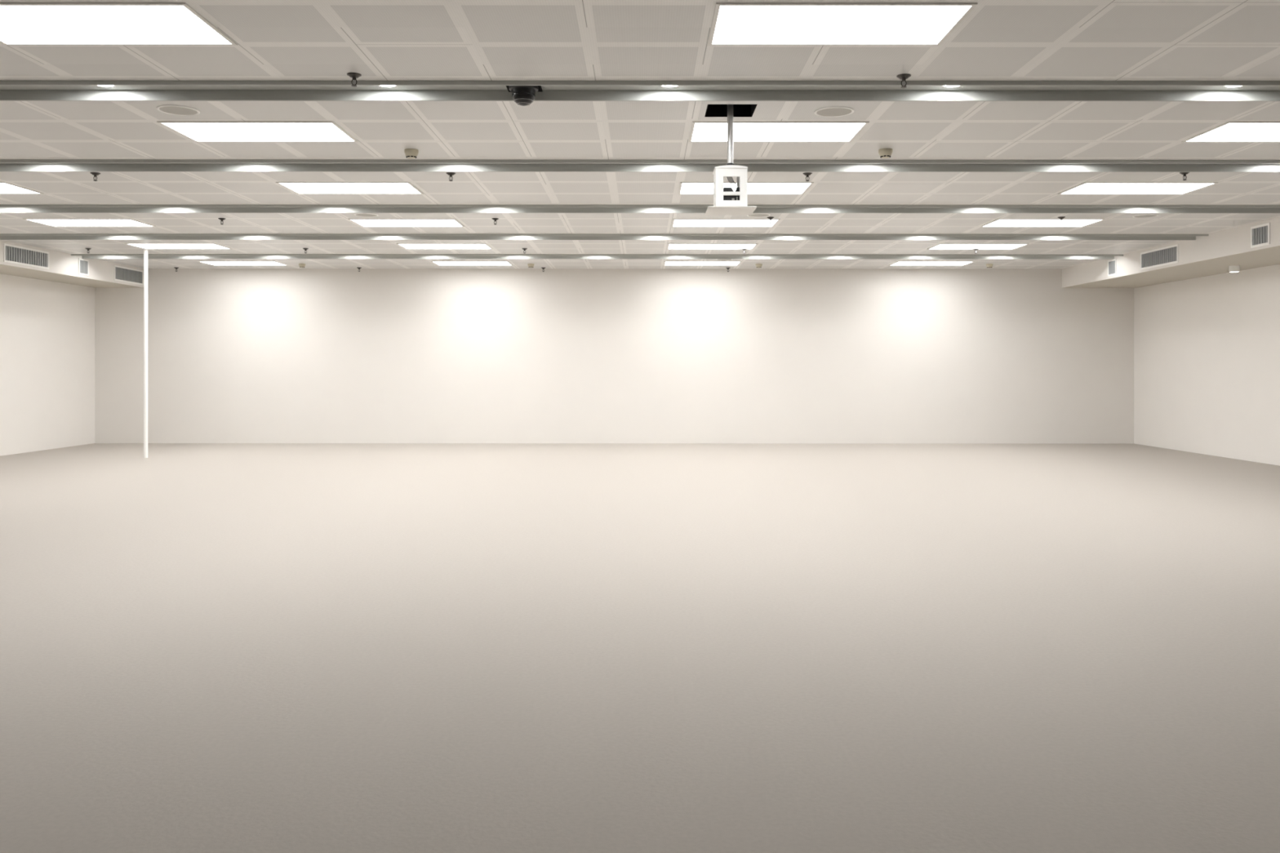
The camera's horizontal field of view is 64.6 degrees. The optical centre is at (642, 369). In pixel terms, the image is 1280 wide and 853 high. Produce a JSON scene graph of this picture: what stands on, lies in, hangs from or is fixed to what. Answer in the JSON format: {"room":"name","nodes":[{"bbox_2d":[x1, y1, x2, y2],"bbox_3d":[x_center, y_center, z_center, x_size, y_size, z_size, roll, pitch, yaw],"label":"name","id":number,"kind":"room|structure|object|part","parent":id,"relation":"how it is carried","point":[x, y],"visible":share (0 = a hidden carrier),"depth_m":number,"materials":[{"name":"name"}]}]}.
{"room":"empty conference hall","nodes":[
{"label":"empty conference hall","id":0,"kind":"room"},
{"bbox_2d":[0,240,143,456],"bbox_3d":[-8.750,-0.269,6.910,0.940,3.000,19.819,0,0,0],"label":"wall","id":1,"kind":"structure","parent":0,"point":[47,327],"depth_m":15.34,"materials":[{"name":"white paint"}]},
{"bbox_2d":[0,263,140,287],"bbox_3d":[-8.690,-1.355,6.910,0.819,0.004,19.819,0,0,0],"label":"trim","id":2,"kind":"structure","parent":1,"relation":"attached to","point":[4,268],"depth_m":15.02,"materials":[{"name":"white paint"}]},
{"bbox_2d":[3,243,48,269],"bbox_3d":[-8.274,-1.511,13.610,0.012,0.240,0.992,0,0,0],"label":"air vent","id":3,"kind":"object","parent":2,"relation":"attached to","point":[13,254],"visible":1,"depth_m":13.57,"materials":[{"name":"grey metal"}]},
{"bbox_2d":[78,257,88,275],"bbox_3d":[-8.274,-1.511,14.985,0.012,0.240,0.262,0,0,0],"label":"air vent","id":4,"kind":"object","parent":2,"relation":"attached to","point":[83,264],"visible":1,"depth_m":14.98,"materials":[{"name":"grey metal"}]},
{"bbox_2d":[114,265,143,284],"bbox_3d":[-8.274,-1.511,16.310,0.012,0.240,0.912,0,0,0],"label":"air vent","id":5,"kind":"object","parent":2,"relation":"attached to","point":[125,274],"visible":1,"depth_m":16.29,"materials":[{"name":"grey metal"}]},
{"bbox_2d":[94,268,1133,443],"bbox_3d":[-0.470,-0.266,16.879,17.500,3.000,0.120,0,0,0],"label":"wall","id":6,"kind":"structure","parent":0,"point":[235,355],"depth_m":16.82,"materials":[{"name":"white paint"}]},
{"bbox_2d":[0,443,1279,852],"bbox_3d":[-0.470,1.294,6.910,17.500,0.120,20.059,0,0,0],"label":"floor","id":7,"kind":"structure","parent":0,"point":[205,647],"depth_m":4.46,"materials":[{"name":"beige concrete"}]},
{"bbox_2d":[143,248,148,457],"bbox_3d":[-6.905,-0.218,14.070,0.064,2.900,0.064,0,0,0],"label":"pole","id":8,"kind":"object","parent":7,"relation":"on","point":[145,251],"visible":1,"depth_m":14.04,"materials":[{"name":"white metal"}]},
{"bbox_2d":[0,0,1279,269],"bbox_3d":[-0.659,-1.676,6.910,15.240,0.020,19.819,0,0,0],"label":"ceiling","id":9,"kind":"structure","parent":0,"point":[276,40],"depth_m":6.97,"materials":[{"name":"tile"}]},
{"bbox_2d":[0,182,44,194],"bbox_3d":[-6.272,-1.665,9.305,1.188,0.007,0.588,0,0,0],"label":"ceiling light panel","id":10,"kind":"object","parent":9,"relation":"attached to","point":[6,188],"visible":1,"depth_m":9.42,"materials":[{"name":"white plastic"}]},
{"bbox_2d":[22,218,155,226],"bbox_3d":[-6.272,-1.665,11.510,1.188,0.007,0.588,0,0,0],"label":"ceiling light panel","id":11,"kind":"object","parent":9,"relation":"attached to","point":[51,222],"visible":1,"depth_m":11.49,"materials":[{"name":"white plastic"}]},
{"bbox_2d":[89,172,100,181],"bbox_3d":[-4.654,-1.633,8.610,0.080,0.069,0.080,0,0,0],"label":"sprinkler head","id":12,"kind":"object","parent":9,"relation":"attached to","point":[95,174],"visible":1,"depth_m":8.60},
{"bbox_2d":[0,2,237,45],"bbox_3d":[-2.672,-1.663,4.896,1.188,0.007,0.588,0,0,0],"label":"ceiling light panel","id":13,"kind":"object","parent":9,"relation":"attached to","point":[102,24],"visible":1,"depth_m":4.90,"materials":[{"name":"white plastic"}]},
{"bbox_2d":[124,243,231,248],"bbox_3d":[-6.272,-1.665,13.714,1.188,0.007,0.588,0,0,0],"label":"ceiling light panel","id":14,"kind":"object","parent":9,"relation":"attached to","point":[146,246],"visible":1,"depth_m":13.69,"materials":[{"name":"white plastic"}]},
{"bbox_2d":[156,104,199,115],"bbox_3d":[-2.984,-1.663,6.510,0.256,0.008,0.256,0,0,0],"label":"ceiling speaker","id":15,"kind":"object","parent":9,"relation":"attached to","point":[174,109],"visible":1,"depth_m":6.49,"materials":[{"name":"white plastic"}]},
{"bbox_2d":[159,106,197,115],"bbox_3d":[-2.984,-1.663,6.510,0.230,0.005,0.230,0,0,0],"label":"grille","id":16,"kind":"object","parent":15,"relation":"attached to","point":[175,110],"depth_m":6.51,"materials":[{"name":"white metal"}]},
{"bbox_2d":[217,217,225,224],"bbox_3d":[-4.654,-1.633,11.200,0.080,0.069,0.080,0,0,0],"label":"sprinkler head","id":17,"kind":"object","parent":9,"relation":"attached to","point":[220,219],"visible":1,"depth_m":11.19},
{"bbox_2d":[198,261,287,265],"bbox_3d":[-6.272,-1.665,15.919,1.188,0.007,0.588,0,0,0],"label":"ceiling light panel","id":18,"kind":"object","parent":9,"relation":"attached to","point":[212,263],"visible":1,"depth_m":15.91,"materials":[{"name":"white plastic"}]},
{"bbox_2d":[156,120,358,142],"bbox_3d":[-2.672,-1.663,7.101,1.188,0.007,0.588,0,0,0],"label":"ceiling light panel","id":19,"kind":"object","parent":9,"relation":"attached to","point":[195,131],"visible":1,"depth_m":7.07,"materials":[{"name":"white plastic"}]},
{"bbox_2d":[298,263,305,267],"bbox_3d":[-5.389,-1.637,16.020,0.104,0.062,0.104,0,0,0],"label":"smoke detector","id":20,"kind":"object","parent":9,"relation":"attached to","point":[301,265],"visible":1,"depth_m":15.99,"materials":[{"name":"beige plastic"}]},
{"bbox_2d":[275,182,423,194],"bbox_3d":[-2.672,-1.663,9.305,1.188,0.007,0.588,0,0,0],"label":"ceiling light panel","id":21,"kind":"object","parent":9,"relation":"attached to","point":[300,188],"visible":1,"depth_m":9.30,"materials":[{"name":"white plastic"}]},
{"bbox_2d":[346,72,361,86],"bbox_3d":[-1.631,-1.632,5.725,0.080,0.069,0.080,0,0,0],"label":"sprinkler head","id":22,"kind":"object","parent":9,"relation":"attached to","point":[353,75],"visible":1,"depth_m":5.71},
{"bbox_2d":[354,213,378,217],"bbox_3d":[-2.984,-1.663,10.930,0.256,0.008,0.256,0,0,0],"label":"ceiling speaker","id":23,"kind":"object","parent":9,"relation":"attached to","point":[362,215],"visible":0.98,"depth_m":10.92,"materials":[{"name":"white plastic"}]},
{"bbox_2d":[355,213,376,216],"bbox_3d":[-2.984,-1.663,10.930,0.230,0.005,0.230,0,0,0],"label":"grille","id":24,"kind":"object","parent":23,"relation":"attached to","point":[357,215],"depth_m":10.92,"materials":[{"name":"white metal"}]},
{"bbox_2d":[347,218,464,226],"bbox_3d":[-2.672,-1.663,11.510,1.188,0.007,0.588,0,0,0],"label":"ceiling light panel","id":25,"kind":"object","parent":9,"relation":"attached to","point":[362,222],"visible":1,"depth_m":11.48,"materials":[{"name":"white plastic"}]},
{"bbox_2d":[404,148,418,158],"bbox_3d":[-1.759,-1.636,7.700,0.104,0.062,0.104,0,0,0],"label":"smoke detector","id":26,"kind":"object","parent":9,"relation":"attached to","point":[410,153],"visible":1,"depth_m":7.66,"materials":[{"name":"beige plastic"}]},
{"bbox_2d":[396,243,492,248],"bbox_3d":[-2.672,-1.663,13.714,1.188,0.007,0.588,0,0,0],"label":"ceiling light panel","id":27,"kind":"object","parent":9,"relation":"attached to","point":[407,246],"visible":1,"depth_m":13.68,"materials":[{"name":"white plastic"}]},
{"bbox_2d":[436,258,453,260],"bbox_3d":[-2.984,-1.663,15.330,0.256,0.008,0.256,0,0,0],"label":"ceiling speaker","id":28,"kind":"object","parent":9,"relation":"attached to","point":[437,259],"visible":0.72,"depth_m":15.31,"materials":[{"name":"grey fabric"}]},
{"bbox_2d":[446,172,455,181],"bbox_3d":[-1.631,-1.632,8.610,0.080,0.069,0.080,0,0,0],"label":"sprinkler head","id":29,"kind":"object","parent":9,"relation":"attached to","point":[451,174],"visible":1,"depth_m":8.60},
{"bbox_2d":[431,261,512,265],"bbox_3d":[-2.672,-1.663,15.919,1.188,0.007,0.588,0,0,0],"label":"ceiling light panel","id":30,"kind":"object","parent":9,"relation":"attached to","point":[438,263],"visible":1,"depth_m":15.90,"materials":[{"name":"white plastic"}]},
{"bbox_2d":[491,217,498,224],"bbox_3d":[-1.631,-1.632,11.200,0.080,0.069,0.080,0,0,0],"label":"sprinkler head","id":31,"kind":"object","parent":9,"relation":"attached to","point":[493,219],"visible":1,"depth_m":11.19},
{"bbox_2d":[527,263,533,267],"bbox_3d":[-1.769,-1.636,16.020,0.104,0.062,0.104,0,0,0],"label":"smoke detector","id":32,"kind":"object","parent":9,"relation":"attached to","point":[530,265],"visible":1,"depth_m":15.98,"materials":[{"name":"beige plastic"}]},
{"bbox_2d":[71,253,1123,259],"bbox_3d":[-0.659,-1.669,14.817,15.240,0.082,0.307,0,0,0],"label":"ceiling beam","id":33,"kind":"structure","parent":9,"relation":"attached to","point":[963,256],"depth_m":14.68,"materials":[{"name":"grey metal"}]},
{"bbox_2d":[0,233,1208,239],"bbox_3d":[-0.659,-1.669,12.612,15.240,0.082,0.307,0,0,0],"label":"ceiling beam","id":34,"kind":"structure","parent":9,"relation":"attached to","point":[2,236],"depth_m":12.75,"materials":[{"name":"grey metal"}]},
{"bbox_2d":[0,80,1279,101],"bbox_3d":[-0.659,-1.669,5.998,15.240,0.082,0.307,0,0,0],"label":"ceiling beam","id":35,"kind":"structure","parent":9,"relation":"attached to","point":[10,90],"depth_m":6.13,"materials":[{"name":"grey metal"}]},
{"bbox_2d":[506,85,542,106],"bbox_3d":[-0.705,-1.619,5.996,0.204,0.118,0.200,0,0,0],"label":"dome camera","id":36,"kind":"object","parent":35,"relation":"attached to","point":[522,95],"visible":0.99,"depth_m":5.95,"materials":[{"name":"black plastic"}]},
{"bbox_3d":[-0.705,-1.674,5.996,0.204,0.008,0.200,0,0,0],"label":"mounting plate","id":37,"kind":"part","parent":36,"relation":"part of","materials":[{"name":"black plastic"}]},
{"bbox_2d":[0,159,1279,172],"bbox_3d":[-0.659,-1.669,8.203,15.240,0.082,0.307,0,0,0],"label":"ceiling beam","id":38,"kind":"structure","parent":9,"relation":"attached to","point":[6,165],"depth_m":8.34,"materials":[{"name":"grey metal"}]},
{"bbox_2d":[0,204,1279,213],"bbox_3d":[-0.659,-1.669,10.408,15.240,0.082,0.307,0,0,0],"label":"ceiling beam","id":39,"kind":"structure","parent":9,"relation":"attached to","point":[4,208],"depth_m":10.54,"materials":[{"name":"grey metal"}]},
{"bbox_2d":[663,261,741,265],"bbox_3d":[0.928,-1.662,15.919,1.188,0.007,0.588,0,0,0],"label":"ceiling light panel","id":40,"kind":"object","parent":9,"relation":"attached to","point":[666,263],"visible":1,"depth_m":15.88,"materials":[{"name":"white plastic"}]},
{"bbox_2d":[666,243,757,248],"bbox_3d":[0.928,-1.662,13.714,1.188,0.007,0.588,0,0,0],"label":"ceiling light panel","id":41,"kind":"object","parent":9,"relation":"attached to","point":[670,246],"visible":1,"depth_m":13.67,"materials":[{"name":"white plastic"}]},
{"bbox_2d":[715,258,733,260],"bbox_3d":[1.236,-1.662,15.330,0.256,0.008,0.256,0,0,0],"label":"ceiling speaker","id":42,"kind":"object","parent":9,"relation":"attached to","point":[716,259],"visible":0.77,"depth_m":15.29,"materials":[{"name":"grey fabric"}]},
{"bbox_2d":[671,218,780,226],"bbox_3d":[0.928,-1.662,11.510,1.188,0.007,0.588,0,0,0],"label":"ceiling light panel","id":43,"kind":"object","parent":9,"relation":"attached to","point":[676,222],"visible":1,"depth_m":11.47,"materials":[{"name":"white plastic"}]},
{"bbox_2d":[704,104,756,214],"bbox_3d":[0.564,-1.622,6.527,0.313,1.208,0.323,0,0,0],"label":"projector","id":44,"kind":"object","parent":9,"relation":"hanging from","point":[726,201],"visible":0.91,"depth_m":6.47,"materials":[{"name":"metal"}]},
{"bbox_3d":[0.561,-1.286,6.530,0.207,0.019,0.208,0,0,0],"label":"lid","id":45,"kind":"part","parent":44,"relation":"part of","materials":[{"name":"white plastic"}]},
{"bbox_3d":[0.564,-1.022,6.527,0.307,0.008,0.317,0,0,0],"label":"plate","id":46,"kind":"part","parent":44,"relation":"part of","materials":[{"name":"white metal"}]},
{"bbox_2d":[678,182,813,194],"bbox_3d":[0.928,-1.662,9.305,1.188,0.007,0.588,0,0,0],"label":"ceiling light panel","id":47,"kind":"object","parent":9,"relation":"attached to","point":[685,188],"visible":0.83,"depth_m":9.25,"materials":[{"name":"white plastic"}]},
{"bbox_2d":[746,213,770,217],"bbox_3d":[1.251,-1.662,10.930,0.256,0.008,0.256,0,0,0],"label":"ceiling speaker","id":48,"kind":"object","parent":9,"relation":"attached to","point":[753,215],"visible":0.9,"depth_m":10.91,"materials":[{"name":"white plastic"}]},
{"bbox_2d":[748,213,768,217],"bbox_3d":[1.251,-1.662,10.930,0.230,0.005,0.230,0,0,0],"label":"grille","id":49,"kind":"object","parent":48,"relation":"attached to","point":[753,215],"depth_m":10.92,"materials":[{"name":"white plastic"}]},
{"bbox_2d":[755,263,762,267],"bbox_3d":[1.836,-1.634,16.020,0.104,0.062,0.104,0,0,0],"label":"smoke detector","id":50,"kind":"object","parent":9,"relation":"attached to","point":[757,265],"visible":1,"depth_m":15.98,"materials":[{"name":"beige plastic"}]},
{"bbox_2d":[767,216,773,223],"bbox_3d":[1.401,-1.631,11.100,0.080,0.069,0.080,0,0,0],"label":"sprinkler head","id":51,"kind":"object","parent":9,"relation":"attached to","point":[770,217],"visible":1,"depth_m":11.09},
{"bbox_2d":[688,121,869,142],"bbox_3d":[0.928,-1.662,7.101,1.188,0.007,0.588,0,0,0],"label":"ceiling light panel","id":52,"kind":"object","parent":9,"relation":"attached to","point":[700,131],"visible":1,"depth_m":7.09,"materials":[{"name":"white plastic"}]},
{"bbox_2d":[802,172,812,181],"bbox_3d":[1.401,-1.631,8.610,0.080,0.069,0.080,0,0,0],"label":"sprinkler head","id":53,"kind":"object","parent":9,"relation":"attached to","point":[807,174],"visible":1,"depth_m":8.60},
{"bbox_2d":[813,106,854,116],"bbox_3d":[1.236,-1.662,6.540,0.256,0.008,0.256,0,0,0],"label":"ceiling speaker","id":54,"kind":"object","parent":9,"relation":"attached to","point":[832,111],"visible":1,"depth_m":6.53,"materials":[{"name":"white plastic"}]},
{"bbox_2d":[816,107,851,115],"bbox_3d":[1.236,-1.662,6.540,0.230,0.005,0.230,0,0,0],"label":"grille","id":55,"kind":"object","parent":54,"relation":"attached to","point":[822,111],"depth_m":6.53,"materials":[{"name":"white metal"}]},
{"bbox_2d":[707,2,977,45],"bbox_3d":[0.928,-1.662,4.896,1.188,0.007,0.588,0,0,0],"label":"ceiling light panel","id":56,"kind":"object","parent":9,"relation":"attached to","point":[734,24],"visible":1,"depth_m":4.85,"materials":[{"name":"white plastic"}]},
{"bbox_2d":[878,147,892,158],"bbox_3d":[1.841,-1.634,7.680,0.104,0.062,0.104,0,0,0],"label":"smoke detector","id":57,"kind":"object","parent":9,"relation":"attached to","point":[886,153],"visible":1,"depth_m":7.64,"materials":[{"name":"beige plastic"}]},
{"bbox_2d":[896,73,911,88],"bbox_3d":[1.481,-1.631,5.745,0.080,0.069,0.080,0,0,0],"label":"sprinkler head","id":58,"kind":"object","parent":9,"relation":"attached to","point":[904,77],"visible":1,"depth_m":5.74},
{"bbox_2d":[888,261,974,265],"bbox_3d":[4.528,-1.661,15.919,1.188,0.007,0.588,0,0,0],"label":"ceiling light panel","id":59,"kind":"object","parent":9,"relation":"attached to","point":[898,263],"visible":1,"depth_m":15.87,"materials":[{"name":"white plastic"}]},
{"bbox_2d":[928,243,1029,249],"bbox_3d":[4.528,-1.661,13.714,1.188,0.007,0.588,0,0,0],"label":"ceiling light panel","id":60,"kind":"object","parent":9,"relation":"attached to","point":[941,246],"visible":1,"depth_m":13.66,"materials":[{"name":"white plastic"}]},
{"bbox_2d":[986,263,992,267],"bbox_3d":[5.486,-1.633,16.020,0.104,0.062,0.104,0,0,0],"label":"smoke detector","id":61,"kind":"object","parent":9,"relation":"attached to","point":[988,265],"visible":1,"depth_m":15.98,"materials":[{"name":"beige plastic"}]},
{"bbox_2d":[980,218,1105,226],"bbox_3d":[4.528,-1.661,11.510,1.188,0.007,0.588,0,0,0],"label":"ceiling light panel","id":62,"kind":"object","parent":9,"relation":"attached to","point":[999,222],"visible":1,"depth_m":11.46,"materials":[{"name":"white plastic"}]},
{"bbox_2d":[1057,216,1065,223],"bbox_3d":[4.581,-1.630,11.080,0.080,0.069,0.080,0,0,0],"label":"sprinkler head","id":63,"kind":"object","parent":9,"relation":"attached to","point":[1061,218],"visible":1,"depth_m":11.07},
{"bbox_2d":[1057,182,1218,194],"bbox_3d":[4.528,-1.661,9.305,1.188,0.007,0.588,0,0,0],"label":"ceiling light panel","id":64,"kind":"object","parent":9,"relation":"attached to","point":[1086,188],"visible":1,"depth_m":9.29,"materials":[{"name":"white plastic"}]},
{"bbox_2d":[1132,213,1158,217],"bbox_3d":[5.451,-1.660,10.980,0.256,0.008,0.256,0,0,0],"label":"ceiling speaker","id":65,"kind":"object","parent":9,"relation":"attached to","point":[1144,215],"visible":1,"depth_m":10.96,"materials":[{"name":"white plastic"}]},
{"bbox_2d":[1133,214,1155,217],"bbox_3d":[5.451,-1.661,10.980,0.230,0.005,0.230,0,0,0],"label":"grille","id":66,"kind":"object","parent":65,"relation":"attached to","point":[1137,215],"depth_m":10.97,"materials":[{"name":"grey fabric"}]},
{"bbox_2d":[1179,172,1189,180],"bbox_3d":[4.581,-1.630,8.560,0.080,0.069,0.080,0,0,0],"label":"sprinkler head","id":67,"kind":"object","parent":9,"relation":"attached to","point":[1184,174],"visible":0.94,"depth_m":8.55},
{"bbox_2d":[1181,121,1279,142],"bbox_3d":[4.528,-1.661,7.101,1.188,0.007,0.588,0,0,0],"label":"ceiling light panel","id":68,"kind":"object","parent":9,"relation":"attached to","point":[1228,131],"visible":1,"depth_m":7.13,"materials":[{"name":"white plastic"}]},
{"bbox_2d":[1062,217,1279,466],"bbox_3d":[7.620,-0.263,6.910,1.320,3.000,19.819,0,0,0],"label":"wall","id":69,"kind":"structure","parent":0,"point":[1206,349],"depth_m":14.42,"materials":[{"name":"white paint"}]},
{"bbox_2d":[1062,245,1279,288],"bbox_3d":[7.561,-1.349,6.910,1.199,0.004,19.819,0,0,0],"label":"soffit","id":70,"kind":"structure","parent":69,"relation":"attached to","point":[1268,256],"depth_m":13.84,"materials":[{"name":"white paint"}]},
{"bbox_2d":[1107,258,1116,276],"bbox_3d":[6.955,-1.506,15.005,0.012,0.240,0.262,0,0,0],"label":"air vent","id":71,"kind":"object","parent":70,"relation":"attached to","point":[1112,264],"visible":1,"depth_m":14.99,"materials":[{"name":"grey metal"}]},
{"bbox_2d":[1140,244,1178,270],"bbox_3d":[6.955,-1.506,13.650,0.012,0.240,0.992,0,0,0],"label":"air vent","id":72,"kind":"object","parent":70,"relation":"attached to","point":[1169,255],"visible":1,"depth_m":13.62,"materials":[{"name":"grey metal"}]},
{"bbox_2d":[1228,265,1239,272],"bbox_3d":[7.710,-1.307,13.200,0.124,0.080,0.124,0,0,0],"label":"recessed light","id":73,"kind":"object","parent":70,"relation":"attached to","point":[1232,268],"visible":1,"depth_m":13.16,"materials":[{"name":"white"}]},
{"bbox_2d":[1250,222,1270,248],"bbox_3d":[6.955,-1.506,11.405,0.012,0.240,0.342,0,0,0],"label":"air vent","id":74,"kind":"object","parent":69,"relation":"in","point":[1260,234],"visible":1,"depth_m":11.39,"materials":[{"name":"grey metal"}]}
]}

